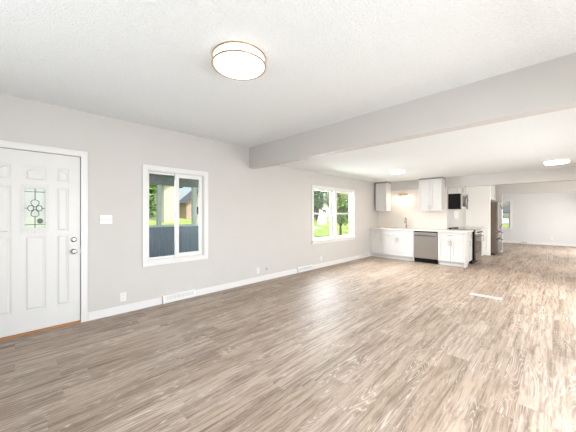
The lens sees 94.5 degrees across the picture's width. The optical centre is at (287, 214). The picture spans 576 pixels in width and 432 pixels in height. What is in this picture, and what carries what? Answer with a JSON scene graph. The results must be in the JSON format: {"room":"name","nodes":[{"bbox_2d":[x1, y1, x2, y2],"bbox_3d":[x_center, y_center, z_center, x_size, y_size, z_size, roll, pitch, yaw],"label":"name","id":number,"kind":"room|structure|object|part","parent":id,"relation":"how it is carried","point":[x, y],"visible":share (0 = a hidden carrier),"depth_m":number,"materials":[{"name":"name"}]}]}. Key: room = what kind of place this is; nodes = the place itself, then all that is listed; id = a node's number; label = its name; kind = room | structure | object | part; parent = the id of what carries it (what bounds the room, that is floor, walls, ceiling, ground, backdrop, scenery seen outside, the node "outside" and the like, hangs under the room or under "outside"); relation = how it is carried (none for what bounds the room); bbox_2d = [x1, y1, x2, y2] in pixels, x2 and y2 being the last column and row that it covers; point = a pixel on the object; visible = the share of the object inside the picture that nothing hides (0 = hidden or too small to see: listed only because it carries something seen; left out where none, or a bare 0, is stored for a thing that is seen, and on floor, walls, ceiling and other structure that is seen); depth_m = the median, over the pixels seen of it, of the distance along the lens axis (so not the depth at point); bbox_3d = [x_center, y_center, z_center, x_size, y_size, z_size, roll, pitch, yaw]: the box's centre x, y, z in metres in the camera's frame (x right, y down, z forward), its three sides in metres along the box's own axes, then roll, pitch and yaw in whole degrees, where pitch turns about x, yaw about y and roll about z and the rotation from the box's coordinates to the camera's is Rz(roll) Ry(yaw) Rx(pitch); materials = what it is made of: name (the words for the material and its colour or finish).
{"room":"living room","nodes":[
{"label":"living room","id":0,"kind":"room"},
{"bbox_2d":[0,93,377,311],"bbox_3d":[2.289,0.030,8.267,0.140,2.620,17.340,0,0,45],"label":"wall","id":1,"kind":"structure","parent":0,"point":[261,218],"depth_m":4.18,"materials":[{"name":"beige paint"}]},
{"bbox_2d":[0,140,87,340],"bbox_3d":[-2.893,0.278,3.025,0.204,2.125,0.990,0,0,45],"label":"door","id":2,"kind":"structure","parent":1,"relation":"in","point":[44,189],"depth_m":3.06,"materials":[{"name":"white paint"}]},
{"bbox_3d":[-3.040,-0.460,2.842,0.009,0.142,0.087,0,0,45],"label":"panel","id":3,"kind":"part","parent":2,"relation":"part of","materials":[{"name":"white paint"}]},
{"bbox_3d":[-3.040,-0.058,2.842,0.009,0.497,0.087,0,0,45],"label":"panel","id":4,"kind":"part","parent":2,"relation":"part of","materials":[{"name":"white paint"}]},
{"bbox_3d":[-3.040,0.662,2.842,0.009,0.817,0.087,0,0,45],"label":"panel","id":5,"kind":"part","parent":2,"relation":"part of","materials":[{"name":"white paint"}]},
{"bbox_3d":[-2.873,-0.068,3.023,0.006,0.445,0.171,0,0,45],"label":"lite pane","id":6,"kind":"part","parent":2,"relation":"part of","materials":[{"name":"clear glass"}]},
{"bbox_3d":[-2.865,-0.455,3.017,0.009,0.132,0.152,0,0,45],"label":"panel","id":7,"kind":"part","parent":2,"relation":"part of","materials":[{"name":"white paint"}]},
{"bbox_3d":[-2.865,0.662,3.017,0.009,0.817,0.152,0,0,45],"label":"panel","id":8,"kind":"part","parent":2,"relation":"part of","materials":[{"name":"white paint"}]},
{"bbox_3d":[-2.866,-0.059,3.018,0.032,0.549,0.224,0,0,45],"label":"lite frame","id":9,"kind":"part","parent":2,"relation":"part of","materials":[{"name":"paint"}]},
{"bbox_3d":[-2.699,-0.460,3.184,0.009,0.142,0.087,0,0,45],"label":"panel","id":10,"kind":"part","parent":2,"relation":"part of","materials":[{"name":"white paint"}]},
{"bbox_3d":[-2.699,-0.058,3.184,0.009,0.497,0.087,0,0,45],"label":"panel","id":11,"kind":"part","parent":2,"relation":"part of","materials":[{"name":"white paint"}]},
{"bbox_3d":[-2.699,0.662,3.184,0.009,0.817,0.087,0,0,45],"label":"panel","id":12,"kind":"part","parent":2,"relation":"part of","materials":[{"name":"white paint"}]},
{"bbox_2d":[100,215,111,223],"bbox_3d":[-2.375,0.070,3.477,0.018,0.116,0.136,0,0,45],"label":"light switch","id":13,"kind":"object","parent":1,"relation":"attached to","point":[104,219],"visible":1,"depth_m":3.47,"materials":[{"name":"white plastic"}]},
{"bbox_2d":[120,292,125,301],"bbox_3d":[-2.240,1.125,3.618,0.009,0.116,0.072,0,0,45],"label":"wall outlet","id":14,"kind":"object","parent":1,"relation":"attached to","point":[122,295],"visible":1,"depth_m":3.61,"materials":[{"name":"white plastic"}]},
{"bbox_2d":[142,164,207,266],"bbox_3d":[-1.761,0.020,4.192,0.158,1.472,1.016,0,0,45],"label":"window","id":15,"kind":"structure","parent":1,"relation":"in","point":[201,176],"depth_m":4.17,"materials":[{"name":"white paint"}]},
{"bbox_3d":[-1.911,0.020,4.057,0.028,1.309,0.452,0,0,45],"label":"sash","id":16,"kind":"part","parent":15,"relation":"part of","materials":[{"name":"white plastic"}]},
{"bbox_3d":[-1.607,0.020,4.319,0.028,1.309,0.458,0,0,45],"label":"sash","id":17,"kind":"part","parent":15,"relation":"part of","materials":[{"name":"white plastic"}]},
{"bbox_2d":[162,289,195,303],"bbox_3d":[-1.684,1.278,4.144,0.054,0.124,0.510,0,0,45],"label":"air vent","id":18,"kind":"object","parent":1,"relation":"in","point":[177,296],"visible":1,"depth_m":4.12,"materials":[{"name":"white metal"}]},
{"bbox_2d":[88,253,369,320],"bbox_3d":[0.044,1.288,5.905,0.014,0.103,7.234,0,0,45],"label":"baseboard","id":19,"kind":"structure","parent":1,"relation":"attached to","point":[107,312],"depth_m":4.51,"materials":[{"name":"white paint"}]},
{"bbox_2d":[297,264,313,272],"bbox_3d":[0.413,1.278,6.247,0.054,0.124,0.530,0,0,45],"label":"air vent","id":20,"kind":"object","parent":1,"relation":"in","point":[307,267],"visible":1,"depth_m":6.21,"materials":[{"name":"white metal"}]},
{"bbox_2d":[311,185,355,244],"bbox_3d":[1.236,0.013,7.171,0.195,1.445,1.990,0,0,45],"label":"window","id":21,"kind":"structure","parent":1,"relation":"in","point":[333,237],"depth_m":7.13,"materials":[{"name":"white paint"}]},
{"bbox_3d":[0.861,-0.314,6.861,0.028,0.642,0.847,0,0,45],"label":"sash","id":22,"kind":"part","parent":21,"relation":"part of","materials":[{"name":"white plastic"}]},
{"bbox_3d":[0.884,0.296,6.838,0.028,0.666,0.847,0,0,45],"label":"sash","id":23,"kind":"part","parent":21,"relation":"part of","materials":[{"name":"white plastic"}]},
{"bbox_3d":[1.544,-0.314,7.546,0.028,0.642,0.847,0,0,45],"label":"sash","id":24,"kind":"part","parent":21,"relation":"part of","materials":[{"name":"white plastic"}]},
{"bbox_3d":[1.568,0.296,7.523,0.028,0.666,0.847,0,0,45],"label":"sash","id":25,"kind":"part","parent":21,"relation":"part of","materials":[{"name":"white plastic"}]},
{"bbox_2d":[360,253,369,258],"bbox_3d":[2.366,1.278,8.204,0.054,0.124,0.520,0,0,45],"label":"air vent","id":26,"kind":"object","parent":1,"relation":"in","point":[364,255],"visible":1,"depth_m":8.18,"materials":[{"name":"white metal"}]},
{"bbox_2d":[0,242,575,431],"bbox_3d":[4.357,1.400,6.205,5.980,0.120,17.620,0,0,45],"label":"floor","id":27,"kind":"structure","parent":0,"point":[371,343],"depth_m":2.49,"materials":[{"name":"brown wood"}]},
{"bbox_2d":[370,229,371,255],"bbox_3d":[2.833,0.903,8.671,0.058,0.874,0.580,0,0,45],"label":"cabinet filler","id":28,"kind":"object","parent":27,"relation":"on","point":[370,229],"visible":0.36,"depth_m":8.47,"materials":[{"name":"white paint"}]},
{"bbox_2d":[371,229,382,256],"bbox_3d":[2.964,0.903,8.500,0.365,0.874,0.636,0,0,45],"label":"base cabinet","id":29,"kind":"object","parent":27,"relation":"on","point":[377,234],"visible":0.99,"depth_m":8.30,"materials":[{"name":"white paint"}]},
{"bbox_3d":[2.772,0.562,8.308,0.351,0.154,0.022,0,0,45],"label":"drawer","id":30,"kind":"part","parent":29,"relation":"part of","materials":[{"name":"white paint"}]},
{"bbox_3d":[2.772,0.935,8.308,0.351,0.577,0.022,0,0,45],"label":"door","id":31,"kind":"part","parent":29,"relation":"part of","materials":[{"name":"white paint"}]},
{"bbox_2d":[383,229,412,260],"bbox_3d":[3.415,0.903,8.051,0.905,0.874,0.636,0,0,45],"label":"base cabinet","id":32,"kind":"object","parent":27,"relation":"on","point":[397,244],"visible":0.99,"depth_m":7.83,"materials":[{"name":"white paint"}]},
{"bbox_3d":[3.065,0.935,8.017,0.442,0.577,0.022,0,0,45],"label":"door","id":33,"kind":"part","parent":32,"relation":"part of","materials":[{"name":"white paint"}]},
{"bbox_3d":[3.382,0.935,7.700,0.442,0.577,0.022,0,0,45],"label":"door","id":34,"kind":"part","parent":32,"relation":"part of","materials":[{"name":"white paint"}]},
{"bbox_2d":[369,227,473,232],"bbox_3d":[3.769,0.445,7.785,2.634,0.039,0.757,0,0,45],"label":"countertop","id":35,"kind":"structure","parent":32,"relation":"on","point":[385,228],"depth_m":7.40,"materials":[{"name":"white stone"}]},
{"bbox_2d":[413,231,414,261],"bbox_3d":[3.756,0.903,7.736,0.019,0.874,0.600,0,0,45],"label":"end panel","id":36,"kind":"object","parent":27,"relation":"on","point":[413,231],"visible":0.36,"depth_m":7.52,"materials":[{"name":"white paint"}]},
{"bbox_2d":[414,231,437,263],"bbox_3d":[3.953,0.903,7.489,0.600,0.870,0.631,0,0,45],"label":"dishwasher","id":37,"kind":"object","parent":27,"relation":"on","point":[425,242],"visible":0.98,"depth_m":7.29,"materials":[{"name":"silver metal"}]},
{"bbox_3d":[3.770,0.536,7.305,0.592,0.068,0.030,0,0,45],"label":"control panel","id":38,"kind":"part","parent":37,"relation":"part of","materials":[{"name":"silver metal"}]},
{"bbox_2d":[438,232,467,267],"bbox_3d":[4.293,0.903,6.956,0.624,0.874,0.326,0,0,45],"label":"base cabinet","id":39,"kind":"object","parent":27,"relation":"on","point":[452,246],"visible":1,"depth_m":6.84,"materials":[{"name":"white paint"}]},
{"bbox_3d":[4.098,0.935,6.987,0.290,0.577,0.022,0,0,45],"label":"door","id":40,"kind":"part","parent":39,"relation":"part of","materials":[{"name":"white paint"}]},
{"bbox_3d":[4.202,0.562,6.882,0.586,0.154,0.022,0,0,45],"label":"drawer","id":41,"kind":"part","parent":39,"relation":"part of","materials":[{"name":"white paint"}]},
{"bbox_3d":[4.307,0.935,6.778,0.290,0.577,0.022,0,0,45],"label":"door","id":42,"kind":"part","parent":39,"relation":"part of","materials":[{"name":"white paint"}]},
{"bbox_3d":[4.518,0.903,6.757,0.024,0.874,0.291,0,0,45],"label":"panel","id":43,"kind":"part","parent":39,"relation":"part of","materials":[{"name":"white paint"}]},
{"bbox_2d":[449,227,483,263],"bbox_3d":[5.077,0.862,7.559,0.697,0.954,0.760,0,0,45],"label":"range","id":44,"kind":"object","parent":27,"relation":"on","point":[477,235],"visible":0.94,"depth_m":7.21,"materials":[{"name":"silver metal"}]},
{"bbox_2d":[456,228,479,229],"bbox_3d":[5.050,0.427,7.586,0.620,0.014,0.760,0,0,45],"label":"cooktop","id":45,"kind":"object","parent":44,"relation":"in","point":[456,228],"depth_m":7.36,"materials":[{"name":"white glass"}]},
{"bbox_3d":[5.267,0.802,7.369,0.035,0.505,0.752,0,0,45],"label":"oven door","id":46,"kind":"part","parent":44,"relation":"part of","materials":[{"name":"silver metal"}]},
{"bbox_3d":[5.267,1.153,7.369,0.035,0.175,0.752,0,0,45],"label":"drawer","id":47,"kind":"part","parent":44,"relation":"part of","materials":[{"name":"silver metal"}]},
{"bbox_2d":[468,232,471,263],"bbox_3d":[4.610,0.903,7.175,0.596,0.874,0.424,0,0,45],"label":"base cabinet","id":48,"kind":"object","parent":27,"relation":"on","point":[469,233],"visible":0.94,"depth_m":6.96,"materials":[{"name":"white paint"}]},
{"bbox_2d":[482,229,486,255],"bbox_3d":[5.803,0.903,8.371,0.596,0.874,1.400,0,0,45],"label":"base cabinet","id":49,"kind":"object","parent":27,"relation":"on","point":[484,238],"visible":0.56,"depth_m":8.47,"materials":[{"name":"white paint"}]},
{"bbox_2d":[460,227,487,229],"bbox_3d":[5.799,0.445,8.381,0.602,0.039,1.415,0,0,45],"label":"countertop","id":50,"kind":"structure","parent":49,"relation":"on","point":[481,228],"depth_m":8.51,"materials":[{"name":"white stone"}]},
{"bbox_3d":[6.226,0.935,8.440,0.022,0.577,0.690,0,0,45],"label":"door","id":51,"kind":"part","parent":49,"relation":"part of","materials":[{"name":"white paint"}]},
{"bbox_2d":[470,293,501,299],"bbox_3d":[3.218,1.337,4.332,0.413,0.006,0.136,0,0,45],"label":"floor vent","id":52,"kind":"object","parent":27,"relation":"in","point":[474,294],"visible":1,"depth_m":4.32,"materials":[{"name":"white metal"}]},
{"bbox_2d":[491,202,502,254],"bbox_3d":[6.888,0.467,9.213,0.836,1.744,0.905,0,0,45],"label":"refrigerator","id":53,"kind":"object","parent":27,"relation":"on","point":[496,207],"visible":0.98,"depth_m":8.72,"materials":[{"name":"silver metal"}]},
{"bbox_3d":[6.955,0.072,8.825,0.071,0.955,0.448,0,0,45],"label":"door","id":54,"kind":"part","parent":53,"relation":"part of","materials":[{"name":"metal"}]},
{"bbox_3d":[7.116,1.040,8.986,0.071,0.430,0.903,0,0,45],"label":"drawer","id":55,"kind":"part","parent":53,"relation":"part of","materials":[{"name":"metal"}]},
{"bbox_3d":[7.116,0.685,8.986,0.071,0.190,0.903,0,0,45],"label":"drawer","id":56,"kind":"part","parent":53,"relation":"part of","materials":[{"name":"metal"}]},
{"bbox_3d":[7.276,0.072,9.147,0.071,0.955,0.448,0,0,45],"label":"door","id":57,"kind":"part","parent":53,"relation":"part of","materials":[{"name":"metal"}]},
{"bbox_2d":[0,0,575,147],"bbox_3d":[-0.296,-1.340,1.538,5.980,0.120,4.440,0,0,45],"label":"ceiling","id":58,"kind":"structure","parent":0,"point":[145,62],"depth_m":2.11,"materials":[{"name":"paint"}]},
{"bbox_2d":[211,41,265,79],"bbox_3d":[-0.396,-1.228,2.163,0.437,0.103,0.437,0,0,45],"label":"ceiling light","id":59,"kind":"object","parent":58,"relation":"attached to","point":[237,60],"visible":1,"depth_m":2.07,"materials":[{"name":"frosted white acrylic diffuser"},{"name":"brushed champagne metal"}]},
{"bbox_2d":[249,53,575,168],"bbox_3d":[1.324,-1.143,3.163,5.700,0.515,0.150,0,0,45],"label":"beam","id":60,"kind":"structure","parent":58,"relation":"attached to","point":[548,86],"depth_m":2.76,"materials":[{"name":"beige paint"}]},
{"bbox_2d":[277,108,575,184],"bbox_3d":[5.978,-1.180,7.830,5.980,0.300,13.030,0,0,45],"label":"ceiling","id":61,"kind":"structure","parent":0,"point":[521,144],"depth_m":4.59,"materials":[{"name":"paint"}]},
{"bbox_2d":[388,169,405,173],"bbox_3d":[2.547,-0.993,6.216,0.382,0.072,0.382,0,0,45],"label":"ceiling light","id":62,"kind":"object","parent":61,"relation":"attached to","point":[394,171],"visible":1,"depth_m":6.11,"materials":[{"name":"white paint"}]},
{"bbox_2d":[543,158,570,164],"bbox_3d":[5.129,-0.993,5.081,0.382,0.072,0.382,0,0,45],"label":"ceiling light","id":63,"kind":"object","parent":61,"relation":"attached to","point":[554,161],"visible":1,"depth_m":4.99,"materials":[{"name":"white paint"}]},
{"bbox_2d":[448,187,465,228],"bbox_3d":[5.722,0.155,8.819,0.120,2.370,3.430,0,0,45],"label":"wall","id":64,"kind":"structure","parent":0,"point":[459,222],"depth_m":8.34,"materials":[{"name":"beige paint"}]},
{"bbox_2d":[453,211,458,218],"bbox_3d":[5.144,0.020,8.146,0.012,0.224,0.560,0,0,45],"label":"wall panel","id":65,"kind":"object","parent":64,"relation":"attached to","point":[455,213],"visible":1,"depth_m":8.10,"materials":[{"name":"white plastic"}]},
{"bbox_2d":[448,187,464,193],"bbox_3d":[4.915,-0.802,7.720,0.286,0.454,0.750,0,0,45],"label":"upper cabinet","id":66,"kind":"object","parent":64,"relation":"attached to","point":[457,190],"visible":0.38,"depth_m":7.51,"materials":[{"name":"white paint"}]},
{"bbox_2d":[448,193,467,208],"bbox_3d":[4.951,-0.358,7.684,0.388,0.427,0.750,0,0,45],"label":"microwave","id":67,"kind":"object","parent":66,"relation":"attached to","point":[455,201],"visible":1,"depth_m":7.45,"materials":[{"name":"black plastic"}]},
{"bbox_3d":[4.970,-0.358,7.527,0.030,0.427,0.555,0,0,45],"label":"door","id":68,"kind":"part","parent":67,"relation":"part of","materials":[{"name":"silver metal"}]},
{"bbox_2d":[491,185,494,199],"bbox_3d":[6.784,-0.760,9.278,0.676,0.540,0.920,0,0,45],"label":"upper cabinet","id":69,"kind":"object","parent":64,"relation":"attached to","point":[492,186],"visible":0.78,"depth_m":9.01,"materials":[{"name":"white paint"}]},
{"bbox_2d":[466,185,490,254],"bbox_3d":[6.361,0.155,8.909,0.660,2.370,0.120,0,0,45],"label":"wall","id":70,"kind":"structure","parent":0,"point":[478,213],"depth_m":8.81,"materials":[{"name":"greige paint"}]},
{"bbox_2d":[391,166,575,228],"bbox_3d":[5.091,0.155,6.941,5.700,2.370,0.120,0,0,45],"label":"wall","id":71,"kind":"structure","parent":0,"point":[566,173],"depth_m":6.62,"materials":[{"name":"beige paint"}]},
{"bbox_2d":[376,182,390,210],"bbox_3d":[3.067,-0.562,8.601,0.372,0.934,0.366,0,0,45],"label":"upper cabinet","id":72,"kind":"object","parent":71,"relation":"attached to","point":[383,189],"visible":1,"depth_m":8.49,"materials":[{"name":"white paint"}]},
{"bbox_2d":[378,188,446,228],"bbox_3d":[3.747,-0.162,8.191,2.030,1.175,0.008,0,0,45],"label":"backsplash","id":73,"kind":"structure","parent":71,"relation":"attached to","point":[403,207],"depth_m":8.17,"materials":[{"name":"beige tile"}]},
{"bbox_2d":[397,192,407,196],"bbox_3d":[3.568,-0.612,8.274,0.320,0.147,0.125,0,0,45],"label":"vanity light","id":74,"kind":"object","parent":73,"relation":"attached to","point":[402,194],"visible":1,"depth_m":8.28,"materials":[{"name":"beige metal"}]},
{"bbox_2d":[419,177,444,210],"bbox_3d":[4.087,-0.559,7.584,0.600,0.939,0.366,0,0,45],"label":"upper cabinet","id":75,"kind":"object","parent":71,"relation":"attached to","point":[431,190],"visible":1,"depth_m":7.45,"materials":[{"name":"white paint"}]},
{"bbox_3d":[3.886,-0.537,7.592,0.291,0.886,0.022,0,0,45],"label":"door","id":76,"kind":"part","parent":75,"relation":"part of","materials":[{"name":"white paint"}]},
{"bbox_3d":[4.096,-0.537,7.382,0.291,0.886,0.022,0,0,45],"label":"door","id":77,"kind":"part","parent":75,"relation":"part of","materials":[{"name":"white paint"}]},
{"bbox_2d":[491,181,575,237],"bbox_3d":[7.598,0.155,9.455,5.700,2.370,0.120,0,0,45],"label":"wall","id":78,"kind":"structure","parent":0,"point":[563,186],"depth_m":8.83,"materials":[{"name":"beige paint"}]},
{"bbox_2d":[502,192,575,243],"bbox_3d":[10.528,0.155,12.393,5.980,2.370,0.140,0,0,45],"label":"wall","id":79,"kind":"structure","parent":0,"point":[538,217],"depth_m":11.64,"materials":[{"name":"grey paint"}]},
{"bbox_2d":[502,199,511,229],"bbox_3d":[10.154,0.015,12.754,0.910,1.406,0.158,0,0,45],"label":"window","id":80,"kind":"structure","parent":79,"relation":"in","point":[510,200],"depth_m":12.44,"materials":[{"name":"white paint"}]},
{"bbox_2d":[502,240,575,246],"bbox_3d":[10.474,1.288,12.338,5.699,0.103,0.014,0,0,45],"label":"baseboard","id":81,"kind":"structure","parent":79,"relation":"attached to","point":[503,241],"depth_m":11.64,"materials":[{"name":"white paint"}]},
{"label":"outside","id":82,"kind":"structure","parent":0,"visible":0},
{"bbox_2d":[149,215,348,237],"bbox_3d":[-6.592,1.115,48.941,69.840,1.350,120.000,0,0,45],"label":"ground","id":83,"kind":"structure","parent":82,"point":[321,232],"depth_m":22.91,"materials":[{"name":"green plant"}]},
{"bbox_2d":[149,185,155,218],"bbox_3d":[-9.072,-0.727,15.854,2.584,4.087,2.922,0,0,45],"label":"tree","id":84,"kind":"object","parent":83,"relation":"on","point":[152,188],"visible":0.09,"depth_m":15.92,"materials":[{"name":"green plant"}]},
{"bbox_2d":[149,185,182,222],"bbox_3d":[-12.904,-1.211,26.849,6.500,4.240,1.900,0,0,45],"label":"house","id":85,"kind":"structure","parent":83,"relation":"on","point":[167,191],"depth_m":24.55,"materials":[{"name":"beige paint"}]},
{"bbox_2d":[149,173,197,257],"bbox_3d":[-3.113,0.440,4.481,2.155,2.680,5.150,0,0,45],"label":"porch","id":86,"kind":"object","parent":83,"relation":"on","point":[161,237],"visible":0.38,"depth_m":5.92,"materials":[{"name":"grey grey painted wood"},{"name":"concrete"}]},
{"bbox_3d":[-2.820,-0.200,5.820,0.080,0.880,0.085,0,0,45],"label":"post","id":87,"kind":"part","parent":86,"relation":"part of","materials":[{"name":"grey wood"}]},
{"bbox_3d":[-3.713,0.260,4.938,0.180,0.040,4.950,0,0,45],"label":"rail","id":88,"kind":"part","parent":86,"relation":"part of","materials":[{"name":"grey wood"}]},
{"bbox_3d":[-2.255,-0.200,6.386,0.080,0.880,0.100,0,0,45],"label":"post","id":89,"kind":"part","parent":86,"relation":"part of","materials":[{"name":"grey wood"}]},
{"bbox_2d":[179,188,197,218],"bbox_3d":[-10.790,-1.117,31.802,2.500,3.940,4.100,0,0,45],"label":"house","id":90,"kind":"structure","parent":83,"relation":"on","point":[185,202],"depth_m":30.41,"materials":[{"name":"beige brick"}]},
{"bbox_2d":[320,201,329,216],"bbox_3d":[4.739,-0.824,51.623,6.500,3.240,3.900,0,0,45],"label":"house","id":91,"kind":"structure","parent":83,"relation":"on","point":[325,209],"depth_m":49.72,"materials":[{"name":"white"}]},
{"bbox_2d":[337,193,348,234],"bbox_3d":[3.800,-0.141,17.337,1.514,3.803,2.434,0,0,45],"label":"tree","id":92,"kind":"object","parent":83,"relation":"on","point":[343,205],"visible":0.51,"depth_m":16.93,"materials":[{"name":"green plant"}]},
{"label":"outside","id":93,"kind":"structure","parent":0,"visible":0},
{"bbox_2d":[314,218,508,233],"bbox_3d":[31.123,1.240,30.001,70.000,1.800,53.560,0,0,45],"label":"ground","id":94,"kind":"structure","parent":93,"point":[325,224],"depth_m":25.97,"materials":[{"name":"green plant"}]},
{"bbox_2d":[314,201,322,217],"bbox_3d":[4.236,-1.575,44.098,3.164,4.614,4.045,0,0,45],"label":"tree","id":95,"kind":"object","parent":94,"relation":"on","point":[321,205],"visible":0.08,"depth_m":43.94,"materials":[{"name":"green plant"}]},
{"bbox_2d":[314,191,325,219],"bbox_3d":[4.041,-2.995,33.989,4.113,8.237,5.844,0,0,45],"label":"tree","id":96,"kind":"object","parent":94,"relation":"on","point":[318,195],"visible":0.13,"depth_m":33.00,"materials":[{"name":"green plant"}]},
{"bbox_2d":[324,192,348,206],"bbox_3d":[8.983,-1.722,43.110,4.623,5.357,8.300,0,0,45],"label":"tree","id":97,"kind":"object","parent":94,"relation":"on","point":[342,195],"visible":0.2,"depth_m":41.04,"materials":[{"name":"green plant"}]},
{"bbox_2d":[502,206,508,217],"bbox_3d":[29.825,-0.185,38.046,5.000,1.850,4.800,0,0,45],"label":"house","id":98,"kind":"structure","parent":94,"relation":"on","point":[505,208],"depth_m":35.88,"materials":[{"name":"white"}]},
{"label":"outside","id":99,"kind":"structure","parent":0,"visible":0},
{"bbox_2d":[314,218,508,223],"bbox_3d":[25.495,0.642,24.357,50.000,0.196,17.500,0,0,45],"label":"road","id":100,"kind":"structure","parent":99,"point":[505,220],"depth_m":29.88,"materials":[{"name":"grey asphalt"}]}
]}

